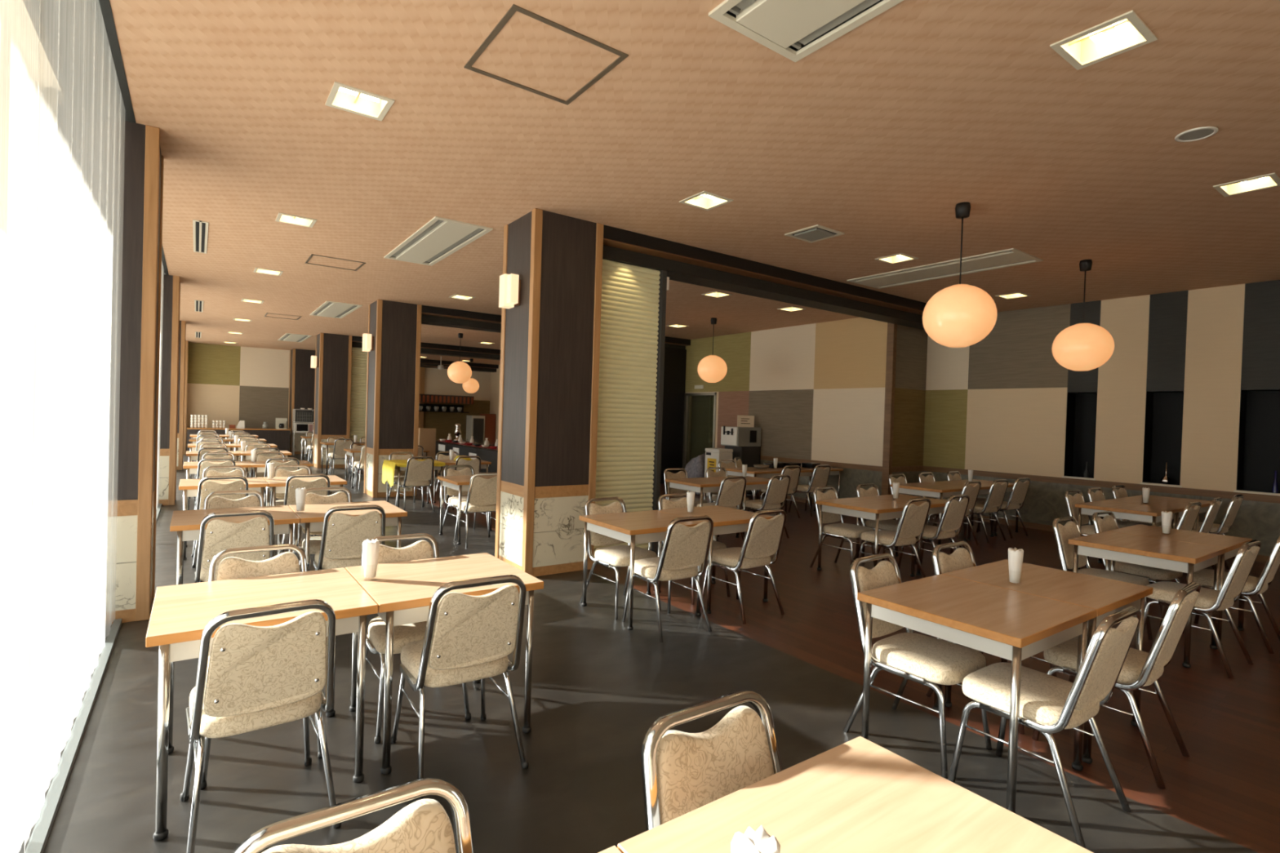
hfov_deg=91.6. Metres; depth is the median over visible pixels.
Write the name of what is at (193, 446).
dining table
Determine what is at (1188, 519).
dining chair
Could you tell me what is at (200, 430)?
dining chair
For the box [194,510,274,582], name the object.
dining chair
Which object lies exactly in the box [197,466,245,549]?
dining chair
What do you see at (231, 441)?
dining table
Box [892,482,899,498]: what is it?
paper napkins
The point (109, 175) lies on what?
pillar
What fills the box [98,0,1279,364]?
ceiling
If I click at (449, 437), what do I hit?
jug
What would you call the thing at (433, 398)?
range hood
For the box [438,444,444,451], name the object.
paper sign
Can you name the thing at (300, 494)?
paper napkins
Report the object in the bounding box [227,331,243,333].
ceiling light
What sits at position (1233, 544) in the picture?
dining table
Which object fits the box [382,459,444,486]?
tablecloth
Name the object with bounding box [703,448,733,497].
machine
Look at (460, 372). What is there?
pendant lamp
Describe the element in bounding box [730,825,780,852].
paper napkins
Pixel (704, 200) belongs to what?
ceiling light
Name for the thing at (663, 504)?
dining chair
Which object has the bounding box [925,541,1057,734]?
dining chair
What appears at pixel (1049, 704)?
dining chair
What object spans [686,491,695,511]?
paper napkins
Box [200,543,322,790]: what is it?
dining chair
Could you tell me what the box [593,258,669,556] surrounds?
partition wall
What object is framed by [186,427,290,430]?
countertop
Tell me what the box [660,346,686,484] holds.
wall
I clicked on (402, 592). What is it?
dining table
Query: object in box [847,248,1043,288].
air conditioner
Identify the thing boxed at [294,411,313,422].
toaster oven
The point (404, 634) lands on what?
dining chair
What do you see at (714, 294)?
ceiling light
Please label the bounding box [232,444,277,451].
dining table
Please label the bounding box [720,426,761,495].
machine
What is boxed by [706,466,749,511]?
dining chair
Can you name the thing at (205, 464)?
dining chair
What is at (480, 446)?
runner
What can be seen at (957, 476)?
dining chair
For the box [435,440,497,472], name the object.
buffet table
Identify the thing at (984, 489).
dining table
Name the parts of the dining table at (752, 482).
leg, leg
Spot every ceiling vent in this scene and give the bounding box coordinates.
[192,219,208,253]
[194,299,203,311]
[195,331,201,337]
[784,224,844,242]
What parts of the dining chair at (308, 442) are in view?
backrest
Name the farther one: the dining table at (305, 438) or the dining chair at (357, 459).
the dining table at (305, 438)
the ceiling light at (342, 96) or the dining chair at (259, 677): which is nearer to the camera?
the dining chair at (259, 677)
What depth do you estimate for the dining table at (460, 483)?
7.21 m
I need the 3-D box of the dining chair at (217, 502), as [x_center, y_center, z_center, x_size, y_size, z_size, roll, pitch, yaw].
[-2.975,0.910,4.576,0.444,0.825,0.526,1,1,-36]
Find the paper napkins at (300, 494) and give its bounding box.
[295,487,306,511]
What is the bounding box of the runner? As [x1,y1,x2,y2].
[440,440,497,449]
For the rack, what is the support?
on the floor
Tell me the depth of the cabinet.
23.42 m
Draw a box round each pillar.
[0,93,164,638]
[156,274,180,506]
[176,320,186,470]
[182,340,188,454]
[288,348,315,453]
[312,333,352,468]
[364,299,422,497]
[494,208,603,576]
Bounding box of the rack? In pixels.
[292,408,314,455]
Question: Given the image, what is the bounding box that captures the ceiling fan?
[426,356,448,369]
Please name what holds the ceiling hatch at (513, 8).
attached to the ceiling
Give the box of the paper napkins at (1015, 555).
[1008,546,1023,583]
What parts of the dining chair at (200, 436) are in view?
backrest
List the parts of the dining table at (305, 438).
leg, leg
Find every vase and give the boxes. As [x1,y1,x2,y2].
[1084,462,1088,477]
[1160,462,1171,484]
[1271,470,1278,493]
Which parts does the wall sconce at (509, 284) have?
lamp shade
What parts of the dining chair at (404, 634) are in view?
leg frame, seat, frame, backrest, leg frame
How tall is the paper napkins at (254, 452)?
0.170 m
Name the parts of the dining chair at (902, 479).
frame, backrest, leg frame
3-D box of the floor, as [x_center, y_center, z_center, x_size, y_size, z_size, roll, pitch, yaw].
[-1.601,1.332,10.605,11.650,0.100,27.050,1,1,-35]
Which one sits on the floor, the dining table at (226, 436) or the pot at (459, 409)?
the dining table at (226, 436)
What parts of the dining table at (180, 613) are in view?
leg, leg, leg, leg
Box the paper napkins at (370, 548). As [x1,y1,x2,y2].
[362,538,379,577]
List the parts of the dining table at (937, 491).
leg, leg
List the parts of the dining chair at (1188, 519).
frame, backrest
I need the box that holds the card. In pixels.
[737,415,754,426]
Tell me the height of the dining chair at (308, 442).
0.825 m
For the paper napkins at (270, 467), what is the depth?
6.55 m
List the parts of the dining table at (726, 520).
leg, leg, leg, leg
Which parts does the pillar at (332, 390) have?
corner trim, corner trim, marble panel, dado rail, veneer panel, corner trim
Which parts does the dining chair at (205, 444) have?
backrest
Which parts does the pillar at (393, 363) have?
corner trim, corner trim, marble panel, dado rail, veneer panel, corner trim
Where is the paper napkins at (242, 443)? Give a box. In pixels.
[240,440,246,451]
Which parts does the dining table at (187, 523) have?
leg, leg, leg, leg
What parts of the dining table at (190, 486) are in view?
leg, leg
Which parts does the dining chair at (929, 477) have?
backrest, frame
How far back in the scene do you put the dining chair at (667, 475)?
8.21 m
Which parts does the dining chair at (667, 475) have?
frame, backrest, seat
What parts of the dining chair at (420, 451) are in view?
backrest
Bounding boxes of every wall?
[0,0,80,235]
[186,342,490,451]
[489,317,928,504]
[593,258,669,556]
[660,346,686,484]
[921,280,1279,563]
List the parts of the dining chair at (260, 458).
backrest, frame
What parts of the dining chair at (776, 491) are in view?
seat, frame, backrest, leg frame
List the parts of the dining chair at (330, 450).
leg frame, backrest, frame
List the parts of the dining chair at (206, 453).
backrest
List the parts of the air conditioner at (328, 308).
panel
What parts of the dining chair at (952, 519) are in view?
leg frame, seat, leg frame, frame, backrest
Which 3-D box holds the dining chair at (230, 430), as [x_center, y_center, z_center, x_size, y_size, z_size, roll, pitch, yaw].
[-10.617,0.518,16.401,0.444,0.825,0.526,1,1,-35]
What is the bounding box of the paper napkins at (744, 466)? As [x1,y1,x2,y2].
[742,464,746,476]
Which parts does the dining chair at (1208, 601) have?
leg frame, seat, leg frame, frame, backrest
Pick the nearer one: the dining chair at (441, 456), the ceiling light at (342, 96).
the ceiling light at (342, 96)
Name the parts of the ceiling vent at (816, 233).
panel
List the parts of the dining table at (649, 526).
leg, leg, leg, leg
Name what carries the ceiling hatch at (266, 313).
attached to the ceiling
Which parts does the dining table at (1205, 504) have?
leg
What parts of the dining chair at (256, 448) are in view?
frame, backrest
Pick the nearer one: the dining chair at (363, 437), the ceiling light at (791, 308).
the ceiling light at (791, 308)
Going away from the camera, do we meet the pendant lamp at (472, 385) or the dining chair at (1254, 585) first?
the dining chair at (1254, 585)
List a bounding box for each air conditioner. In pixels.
[277,333,311,342]
[309,300,362,318]
[383,216,493,266]
[708,0,903,62]
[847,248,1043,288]
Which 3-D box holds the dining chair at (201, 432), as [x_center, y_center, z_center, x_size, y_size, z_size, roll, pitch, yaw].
[-10.782,0.525,15.472,0.444,0.825,0.526,1,1,-37]
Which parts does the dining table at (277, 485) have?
leg, leg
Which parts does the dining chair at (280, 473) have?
seat, frame, backrest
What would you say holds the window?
in the wall at (30, 60)
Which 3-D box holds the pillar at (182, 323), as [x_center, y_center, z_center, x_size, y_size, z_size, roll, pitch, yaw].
[-10.632,-0.703,13.915,0.715,3.320,0.650,1,1,-35]
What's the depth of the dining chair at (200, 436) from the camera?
13.35 m
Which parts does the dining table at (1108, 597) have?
leg, leg, leg, leg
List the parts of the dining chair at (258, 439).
frame, backrest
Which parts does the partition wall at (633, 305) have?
lead post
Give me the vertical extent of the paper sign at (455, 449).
0.160 m
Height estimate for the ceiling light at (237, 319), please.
0.134 m
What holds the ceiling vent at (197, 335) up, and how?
in the ceiling
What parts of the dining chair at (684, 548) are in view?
leg frame, seat, frame, backrest, leg frame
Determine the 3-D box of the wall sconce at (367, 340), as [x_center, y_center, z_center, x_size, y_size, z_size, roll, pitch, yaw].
[-4.643,-1.434,10.638,0.147,0.300,0.210,1,1,-35]
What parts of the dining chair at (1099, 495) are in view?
frame, backrest, seat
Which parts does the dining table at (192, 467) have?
leg, leg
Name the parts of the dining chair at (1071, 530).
frame, backrest, seat, leg frame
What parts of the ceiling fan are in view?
motor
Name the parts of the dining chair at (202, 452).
frame, backrest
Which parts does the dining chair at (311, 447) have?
leg frame, frame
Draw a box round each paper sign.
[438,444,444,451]
[453,447,458,454]
[468,452,476,458]
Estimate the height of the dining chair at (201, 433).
0.825 m
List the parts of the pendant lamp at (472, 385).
lamp shade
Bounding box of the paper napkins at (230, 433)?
[229,431,232,439]
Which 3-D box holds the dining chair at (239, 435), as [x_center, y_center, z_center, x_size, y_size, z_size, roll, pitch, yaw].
[-8.860,0.604,13.995,0.444,0.825,0.526,1,1,-32]
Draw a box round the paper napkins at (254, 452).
[251,449,257,462]
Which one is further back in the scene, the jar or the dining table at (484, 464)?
the jar
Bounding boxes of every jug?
[447,433,451,439]
[457,435,462,443]
[469,436,474,444]
[484,438,488,446]
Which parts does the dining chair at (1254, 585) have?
seat, leg frame, leg frame, frame, backrest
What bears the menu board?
on the floor
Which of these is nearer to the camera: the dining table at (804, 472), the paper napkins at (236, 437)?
the dining table at (804, 472)
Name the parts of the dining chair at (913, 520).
leg frame, seat, frame, leg frame, backrest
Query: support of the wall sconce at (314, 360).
attached to the pillar at (332, 390)
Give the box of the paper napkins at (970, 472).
[968,469,973,481]
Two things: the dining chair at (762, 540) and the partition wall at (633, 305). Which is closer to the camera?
the dining chair at (762, 540)
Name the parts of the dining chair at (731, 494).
seat, frame, leg frame, backrest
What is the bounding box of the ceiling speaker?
[1174,126,1218,142]
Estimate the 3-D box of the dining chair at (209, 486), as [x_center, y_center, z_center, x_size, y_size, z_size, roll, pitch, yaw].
[-3.982,0.861,5.922,0.456,0.825,0.528,1,1,-37]
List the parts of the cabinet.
door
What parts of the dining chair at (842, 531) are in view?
backrest, frame, leg frame, seat, leg frame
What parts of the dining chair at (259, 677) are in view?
leg frame, seat, frame, backrest, leg frame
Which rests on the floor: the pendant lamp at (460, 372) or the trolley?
the trolley
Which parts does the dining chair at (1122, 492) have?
frame, backrest, seat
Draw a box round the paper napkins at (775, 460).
[773,457,777,468]
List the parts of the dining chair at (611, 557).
leg frame, backrest, frame, seat, leg frame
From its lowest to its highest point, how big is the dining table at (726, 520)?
0.700 m
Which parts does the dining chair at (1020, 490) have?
leg frame, seat, leg frame, frame, backrest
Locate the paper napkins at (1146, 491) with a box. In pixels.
[1142,487,1150,502]
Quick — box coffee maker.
[275,417,287,429]
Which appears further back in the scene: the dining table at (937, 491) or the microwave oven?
the microwave oven
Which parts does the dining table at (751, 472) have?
leg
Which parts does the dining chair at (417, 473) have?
leg frame, seat, frame, backrest, leg frame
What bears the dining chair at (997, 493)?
on the floor
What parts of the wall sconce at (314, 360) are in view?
lamp shade, lamp shade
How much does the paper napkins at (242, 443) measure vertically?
0.170 m
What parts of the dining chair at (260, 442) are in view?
backrest, frame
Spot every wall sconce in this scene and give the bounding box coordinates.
[311,355,318,368]
[362,333,373,351]
[498,273,520,308]
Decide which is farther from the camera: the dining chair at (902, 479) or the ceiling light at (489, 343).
the ceiling light at (489, 343)
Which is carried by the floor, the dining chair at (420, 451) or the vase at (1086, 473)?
the dining chair at (420, 451)
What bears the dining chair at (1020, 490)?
on the floor
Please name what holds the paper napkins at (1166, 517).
in the tumbler
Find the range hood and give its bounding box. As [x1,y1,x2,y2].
[419,394,474,404]
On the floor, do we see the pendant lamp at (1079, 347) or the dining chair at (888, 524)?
the dining chair at (888, 524)
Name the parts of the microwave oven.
door, control panel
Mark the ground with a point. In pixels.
(2, 418)
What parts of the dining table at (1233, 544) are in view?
leg, leg, leg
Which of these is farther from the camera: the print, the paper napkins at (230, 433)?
the paper napkins at (230, 433)
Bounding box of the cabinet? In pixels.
[480,413,495,444]
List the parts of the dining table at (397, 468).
leg, leg, leg, leg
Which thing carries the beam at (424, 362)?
attached to the ceiling
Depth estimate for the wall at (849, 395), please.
11.16 m
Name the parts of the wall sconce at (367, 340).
lamp shade, lamp shade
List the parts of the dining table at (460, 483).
leg, leg, leg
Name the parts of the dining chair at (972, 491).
leg frame, frame, backrest, leg frame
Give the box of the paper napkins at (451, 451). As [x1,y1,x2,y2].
[448,449,453,460]
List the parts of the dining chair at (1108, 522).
backrest, frame, seat, leg frame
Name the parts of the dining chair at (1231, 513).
seat, leg frame, frame, backrest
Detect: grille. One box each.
[298,412,310,421]
[1178,128,1213,140]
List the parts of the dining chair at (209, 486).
leg frame, backrest, frame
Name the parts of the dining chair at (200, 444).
frame, backrest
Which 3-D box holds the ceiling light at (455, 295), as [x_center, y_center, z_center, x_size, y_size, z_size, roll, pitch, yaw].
[-2.838,-2.128,9.940,0.324,0.134,0.324,1,1,-35]
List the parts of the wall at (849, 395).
wallpaper panel, wallpaper panel, skirting, wallpaper panel, wallpaper panel, marble panel, dado rail, wallpaper panel, wallpaper panel, jamb post, marble panel, dado rail, wallpaper panel, wallpaper panel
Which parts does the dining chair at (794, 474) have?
seat, frame, backrest, leg frame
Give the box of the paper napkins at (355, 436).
[354,435,357,442]
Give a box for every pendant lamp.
[447,333,471,383]
[462,358,479,393]
[697,317,727,382]
[922,201,997,347]
[1051,259,1114,371]
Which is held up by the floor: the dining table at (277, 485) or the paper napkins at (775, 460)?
the dining table at (277, 485)
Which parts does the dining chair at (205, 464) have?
backrest, frame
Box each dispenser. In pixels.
[236,420,244,428]
[453,423,461,440]
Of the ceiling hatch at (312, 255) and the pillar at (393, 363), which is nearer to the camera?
the ceiling hatch at (312, 255)
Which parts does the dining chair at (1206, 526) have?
seat, frame, backrest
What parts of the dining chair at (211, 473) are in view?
frame, backrest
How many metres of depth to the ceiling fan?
20.68 m
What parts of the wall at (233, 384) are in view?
wallpaper panel, wallpaper panel, wallpaper panel, wallpaper panel, post, wallpaper panel, wallpaper panel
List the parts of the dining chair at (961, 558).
frame, backrest, leg frame, leg frame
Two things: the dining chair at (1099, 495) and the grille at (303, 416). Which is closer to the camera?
the dining chair at (1099, 495)
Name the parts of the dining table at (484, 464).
leg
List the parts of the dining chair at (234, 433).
frame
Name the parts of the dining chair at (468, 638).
leg frame, seat, frame, backrest, leg frame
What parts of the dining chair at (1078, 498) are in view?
backrest, seat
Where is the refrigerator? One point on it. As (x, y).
(475, 424)
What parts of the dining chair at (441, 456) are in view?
leg frame, backrest, frame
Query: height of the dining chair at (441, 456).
0.825 m
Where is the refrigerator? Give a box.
[466,415,484,443]
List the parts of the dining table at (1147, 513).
leg, leg, leg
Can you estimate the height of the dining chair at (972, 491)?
0.825 m
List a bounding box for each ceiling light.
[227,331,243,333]
[232,318,251,321]
[240,298,263,303]
[253,267,283,275]
[275,212,316,227]
[324,81,395,120]
[448,293,475,300]
[479,342,494,344]
[666,324,688,328]
[679,191,733,210]
[701,291,733,297]
[777,306,806,311]
[875,253,918,264]
[995,292,1031,299]
[1049,9,1157,70]
[1213,172,1279,196]
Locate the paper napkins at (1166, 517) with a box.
[1161,511,1172,533]
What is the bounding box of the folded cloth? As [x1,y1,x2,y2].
[453,455,471,460]
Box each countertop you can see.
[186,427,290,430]
[186,427,290,452]
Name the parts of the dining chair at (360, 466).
leg frame, frame, seat, backrest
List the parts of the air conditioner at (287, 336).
panel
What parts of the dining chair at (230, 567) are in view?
leg frame, seat, frame, backrest, leg frame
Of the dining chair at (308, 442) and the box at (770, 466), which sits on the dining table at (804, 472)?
the box at (770, 466)
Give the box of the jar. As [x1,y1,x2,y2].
[262,422,268,429]
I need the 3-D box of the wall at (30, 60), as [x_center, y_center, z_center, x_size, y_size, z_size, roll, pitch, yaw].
[-6.508,-2.385,6.980,1.140,0.320,39.050,1,1,-35]
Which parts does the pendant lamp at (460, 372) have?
lamp shade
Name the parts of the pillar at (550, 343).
corner trim, corner trim, marble panel, dado rail, veneer panel, corner trim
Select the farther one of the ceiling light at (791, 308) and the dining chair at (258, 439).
the dining chair at (258, 439)
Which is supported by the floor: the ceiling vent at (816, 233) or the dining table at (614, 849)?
the dining table at (614, 849)
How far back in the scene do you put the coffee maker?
19.18 m
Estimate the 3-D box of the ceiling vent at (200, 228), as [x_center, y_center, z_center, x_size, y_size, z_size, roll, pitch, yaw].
[-4.877,-2.089,6.905,0.130,0.008,1.580,1,1,-35]
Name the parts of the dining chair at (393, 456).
leg frame, seat, backrest, frame, leg frame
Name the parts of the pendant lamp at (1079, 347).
lamp shade, cord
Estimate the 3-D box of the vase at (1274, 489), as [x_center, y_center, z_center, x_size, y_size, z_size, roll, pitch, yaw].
[7.520,0.661,7.368,0.060,0.280,0.060,1,1,-35]
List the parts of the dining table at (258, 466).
leg, leg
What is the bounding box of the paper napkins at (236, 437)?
[234,435,238,444]
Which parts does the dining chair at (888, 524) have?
backrest, frame, leg frame, seat, leg frame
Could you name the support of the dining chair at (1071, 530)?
on the floor
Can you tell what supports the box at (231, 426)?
on the countertop at (280, 437)
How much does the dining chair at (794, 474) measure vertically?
0.825 m
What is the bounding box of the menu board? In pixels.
[417,428,435,477]
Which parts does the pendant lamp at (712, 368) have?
lamp shade, cord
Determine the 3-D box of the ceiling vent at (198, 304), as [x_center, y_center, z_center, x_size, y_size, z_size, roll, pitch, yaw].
[-8.286,-2.257,11.693,0.130,0.008,1.620,1,1,-35]
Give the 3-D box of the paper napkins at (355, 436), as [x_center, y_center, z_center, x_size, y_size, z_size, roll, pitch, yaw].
[-6.565,0.280,14.371,0.072,0.170,0.066,1,1,-35]
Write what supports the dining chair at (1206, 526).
on the floor
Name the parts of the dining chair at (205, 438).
backrest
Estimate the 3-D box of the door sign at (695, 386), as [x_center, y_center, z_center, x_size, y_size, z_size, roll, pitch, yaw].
[1.335,-0.893,14.060,0.022,0.080,0.300,1,1,-35]
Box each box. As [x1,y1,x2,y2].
[229,424,235,428]
[763,462,783,466]
[768,465,783,468]
[783,462,800,465]
[801,462,820,466]
[801,465,820,468]
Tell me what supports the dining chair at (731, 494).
on the floor
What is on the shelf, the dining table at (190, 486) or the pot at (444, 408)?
the pot at (444, 408)
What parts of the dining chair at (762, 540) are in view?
leg frame, seat, frame, leg frame, backrest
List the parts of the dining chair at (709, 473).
frame, backrest, seat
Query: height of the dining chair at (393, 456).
0.825 m
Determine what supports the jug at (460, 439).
on the runner
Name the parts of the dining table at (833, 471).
leg, leg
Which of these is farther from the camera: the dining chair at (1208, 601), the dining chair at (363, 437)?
the dining chair at (363, 437)
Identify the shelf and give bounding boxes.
[418,404,468,413]
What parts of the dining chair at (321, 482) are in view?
leg frame, frame, backrest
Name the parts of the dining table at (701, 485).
leg, leg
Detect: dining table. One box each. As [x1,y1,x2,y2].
[145,567,377,841]
[169,505,299,585]
[178,477,268,559]
[182,461,251,510]
[186,450,240,498]
[187,444,234,479]
[188,438,228,462]
[190,434,225,438]
[224,435,258,444]
[227,438,266,450]
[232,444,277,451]
[239,450,292,473]
[248,460,313,495]
[262,475,346,551]
[288,500,407,571]
[300,435,313,460]
[320,441,359,475]
[343,448,363,488]
[345,552,543,774]
[386,462,445,508]
[422,449,429,459]
[433,458,491,508]
[437,475,497,544]
[578,510,702,630]
[598,845,621,852]
[617,736,1093,852]
[655,505,773,613]
[664,477,739,537]
[709,475,778,537]
[725,467,782,514]
[756,467,813,514]
[784,466,843,511]
[815,497,919,577]
[857,573,1097,813]
[861,493,958,575]
[890,482,967,544]
[923,480,994,541]
[942,559,1152,764]
[952,479,1018,536]
[1068,531,1226,667]
[1075,500,1179,583]
[1103,497,1196,528]
[1107,524,1252,644]
[1124,494,1217,529]
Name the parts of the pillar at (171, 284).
marble panel, dado rail, veneer panel, corner trim, corner trim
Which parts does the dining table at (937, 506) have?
leg, leg, leg, leg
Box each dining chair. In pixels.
[179,599,341,852]
[191,475,248,568]
[193,447,228,501]
[194,440,221,479]
[194,457,235,510]
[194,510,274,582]
[195,435,218,444]
[196,431,216,438]
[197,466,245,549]
[199,430,216,435]
[199,433,219,437]
[200,437,223,444]
[200,443,227,451]
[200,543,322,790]
[201,452,235,461]
[201,489,270,560]
[227,430,245,444]
[231,431,249,449]
[232,433,251,450]
[232,777,474,852]
[237,435,256,456]
[237,437,260,461]
[240,440,266,461]
[245,443,271,472]
[248,447,279,495]
[253,452,285,498]
[263,457,299,506]
[269,464,315,538]
[282,474,329,552]
[297,486,351,571]
[306,431,313,461]
[308,433,313,462]
[313,504,385,570]
[324,436,349,473]
[329,438,354,475]
[347,442,364,486]
[350,533,471,743]
[354,445,364,489]
[358,436,364,472]
[388,451,424,506]
[391,574,528,800]
[395,456,434,511]
[417,444,423,459]
[435,451,467,495]
[442,464,490,539]
[444,455,480,510]
[453,472,497,547]
[579,497,661,619]
[622,515,713,642]
[640,690,782,831]
[653,493,730,604]
[663,467,707,506]
[696,475,746,542]
[700,508,786,624]
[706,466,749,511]
[718,459,755,511]
[733,457,764,499]
[738,474,790,538]
[760,465,800,518]
[788,464,831,516]
[809,485,874,568]
[843,553,991,779]
[853,483,917,564]
[858,497,930,577]
[888,473,937,526]
[897,493,969,569]
[918,471,964,528]
[924,480,981,547]
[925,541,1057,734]
[946,471,991,531]
[947,605,1141,848]
[954,479,1008,543]
[976,477,1030,538]
[1031,582,1200,789]
[1053,515,1152,640]
[1064,489,1095,536]
[1087,487,1147,557]
[1092,511,1182,616]
[1111,484,1161,526]
[1143,539,1261,678]
[1159,497,1222,569]
[1176,501,1201,582]
[1182,535,1279,653]
[1198,494,1244,568]
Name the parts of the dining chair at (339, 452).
leg frame, seat, frame, backrest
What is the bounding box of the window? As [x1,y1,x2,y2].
[0,85,58,705]
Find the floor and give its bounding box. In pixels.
[0,453,1279,852]
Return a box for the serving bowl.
[753,464,768,469]
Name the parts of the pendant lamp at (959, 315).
lamp shade, cord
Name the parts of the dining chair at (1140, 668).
leg frame, seat, leg frame, frame, backrest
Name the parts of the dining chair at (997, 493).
leg frame, seat, leg frame, frame, backrest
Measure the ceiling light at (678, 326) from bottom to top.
0.134 m
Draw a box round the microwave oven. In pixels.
[294,422,313,432]
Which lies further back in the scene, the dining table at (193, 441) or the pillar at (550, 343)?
the dining table at (193, 441)
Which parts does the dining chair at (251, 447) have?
backrest, frame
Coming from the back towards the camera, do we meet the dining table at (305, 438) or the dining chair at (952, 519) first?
the dining table at (305, 438)
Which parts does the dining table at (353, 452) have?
leg, leg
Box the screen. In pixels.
[349,346,367,462]
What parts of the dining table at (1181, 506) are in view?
leg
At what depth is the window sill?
2.55 m
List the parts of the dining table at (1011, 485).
leg, leg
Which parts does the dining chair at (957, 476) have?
frame, backrest, seat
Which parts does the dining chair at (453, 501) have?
leg frame, seat, frame, backrest, leg frame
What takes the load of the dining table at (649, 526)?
on the floor
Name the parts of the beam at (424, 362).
track rail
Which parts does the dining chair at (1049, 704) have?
leg frame, seat, frame, leg frame, backrest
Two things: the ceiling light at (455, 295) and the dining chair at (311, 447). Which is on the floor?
the dining chair at (311, 447)
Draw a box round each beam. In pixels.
[351,335,500,359]
[420,359,498,372]
[421,305,690,349]
[602,224,926,329]
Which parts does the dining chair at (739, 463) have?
backrest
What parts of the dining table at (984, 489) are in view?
leg, leg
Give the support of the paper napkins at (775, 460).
in the tumbler
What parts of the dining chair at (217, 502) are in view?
backrest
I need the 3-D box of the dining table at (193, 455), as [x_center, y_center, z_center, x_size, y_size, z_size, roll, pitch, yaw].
[-6.973,0.771,10.168,0.722,0.700,0.700,1,1,-35]
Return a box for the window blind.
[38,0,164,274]
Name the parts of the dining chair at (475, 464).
backrest, frame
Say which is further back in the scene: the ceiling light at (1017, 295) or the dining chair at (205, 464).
the ceiling light at (1017, 295)
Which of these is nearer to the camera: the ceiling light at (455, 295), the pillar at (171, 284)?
the pillar at (171, 284)
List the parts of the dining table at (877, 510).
leg, leg, leg, leg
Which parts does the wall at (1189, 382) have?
wallpaper panel, wallpaper panel, wallpaper panel, wallpaper panel, niche sill, charcoal panel, marble panel, dado rail, skirting, niche sill, charcoal panel, niche sill, charcoal panel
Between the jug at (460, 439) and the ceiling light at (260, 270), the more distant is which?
the jug at (460, 439)
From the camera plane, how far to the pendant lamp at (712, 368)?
11.08 m
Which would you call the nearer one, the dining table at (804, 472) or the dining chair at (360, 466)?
the dining table at (804, 472)
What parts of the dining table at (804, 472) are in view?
leg, leg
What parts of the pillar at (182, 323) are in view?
marble panel, veneer panel, corner trim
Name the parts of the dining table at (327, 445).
leg, leg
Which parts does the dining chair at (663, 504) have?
frame, leg frame, backrest, leg frame, seat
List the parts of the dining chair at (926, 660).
backrest, frame, leg frame, seat, leg frame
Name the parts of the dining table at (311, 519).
leg, leg, leg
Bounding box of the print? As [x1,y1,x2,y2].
[708,461,714,471]
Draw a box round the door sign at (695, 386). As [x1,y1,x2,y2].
[694,385,703,388]
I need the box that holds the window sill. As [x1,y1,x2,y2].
[24,503,162,852]
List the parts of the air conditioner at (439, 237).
panel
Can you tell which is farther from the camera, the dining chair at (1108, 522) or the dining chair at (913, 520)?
the dining chair at (913, 520)
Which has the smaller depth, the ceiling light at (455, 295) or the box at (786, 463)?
the ceiling light at (455, 295)
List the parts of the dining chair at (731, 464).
backrest, frame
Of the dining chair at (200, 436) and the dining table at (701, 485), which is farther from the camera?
the dining chair at (200, 436)
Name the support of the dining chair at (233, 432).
on the floor
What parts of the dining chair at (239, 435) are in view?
backrest, frame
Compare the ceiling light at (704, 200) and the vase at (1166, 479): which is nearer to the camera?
the ceiling light at (704, 200)
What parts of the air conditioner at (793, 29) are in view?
panel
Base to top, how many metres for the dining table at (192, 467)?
0.700 m
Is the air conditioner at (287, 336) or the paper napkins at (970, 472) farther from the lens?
the air conditioner at (287, 336)
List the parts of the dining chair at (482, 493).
leg frame, seat, frame, seat rail, backrest, leg frame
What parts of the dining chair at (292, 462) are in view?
leg frame, backrest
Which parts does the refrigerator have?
door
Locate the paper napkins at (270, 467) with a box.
[266,462,275,479]
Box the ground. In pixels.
[0,416,4,639]
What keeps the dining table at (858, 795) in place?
on the floor
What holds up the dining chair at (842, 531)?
on the floor
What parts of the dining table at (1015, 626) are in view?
leg, leg, leg, leg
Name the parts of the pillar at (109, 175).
corner trim, marble panel, dado rail, veneer panel, corner trim, corner trim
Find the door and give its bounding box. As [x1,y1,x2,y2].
[682,392,716,471]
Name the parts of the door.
panel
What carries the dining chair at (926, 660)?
on the floor
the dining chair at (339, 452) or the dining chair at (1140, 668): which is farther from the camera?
the dining chair at (339, 452)
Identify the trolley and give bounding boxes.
[684,453,705,494]
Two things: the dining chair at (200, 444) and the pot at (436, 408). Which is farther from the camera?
the pot at (436, 408)
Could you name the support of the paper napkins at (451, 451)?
in the tumbler
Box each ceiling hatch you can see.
[263,312,301,319]
[305,253,365,271]
[463,4,628,105]
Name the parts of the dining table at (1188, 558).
leg, leg, leg, leg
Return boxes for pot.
[426,405,431,410]
[433,406,439,411]
[441,406,446,411]
[457,407,462,412]
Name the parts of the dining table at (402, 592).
leg, leg, leg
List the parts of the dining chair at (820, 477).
leg frame, leg frame, seat, frame, backrest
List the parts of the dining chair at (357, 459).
leg frame, seat, frame, backrest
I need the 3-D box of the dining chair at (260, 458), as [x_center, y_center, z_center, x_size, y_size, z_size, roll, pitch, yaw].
[-5.196,0.786,8.787,0.444,0.825,0.526,1,1,-38]

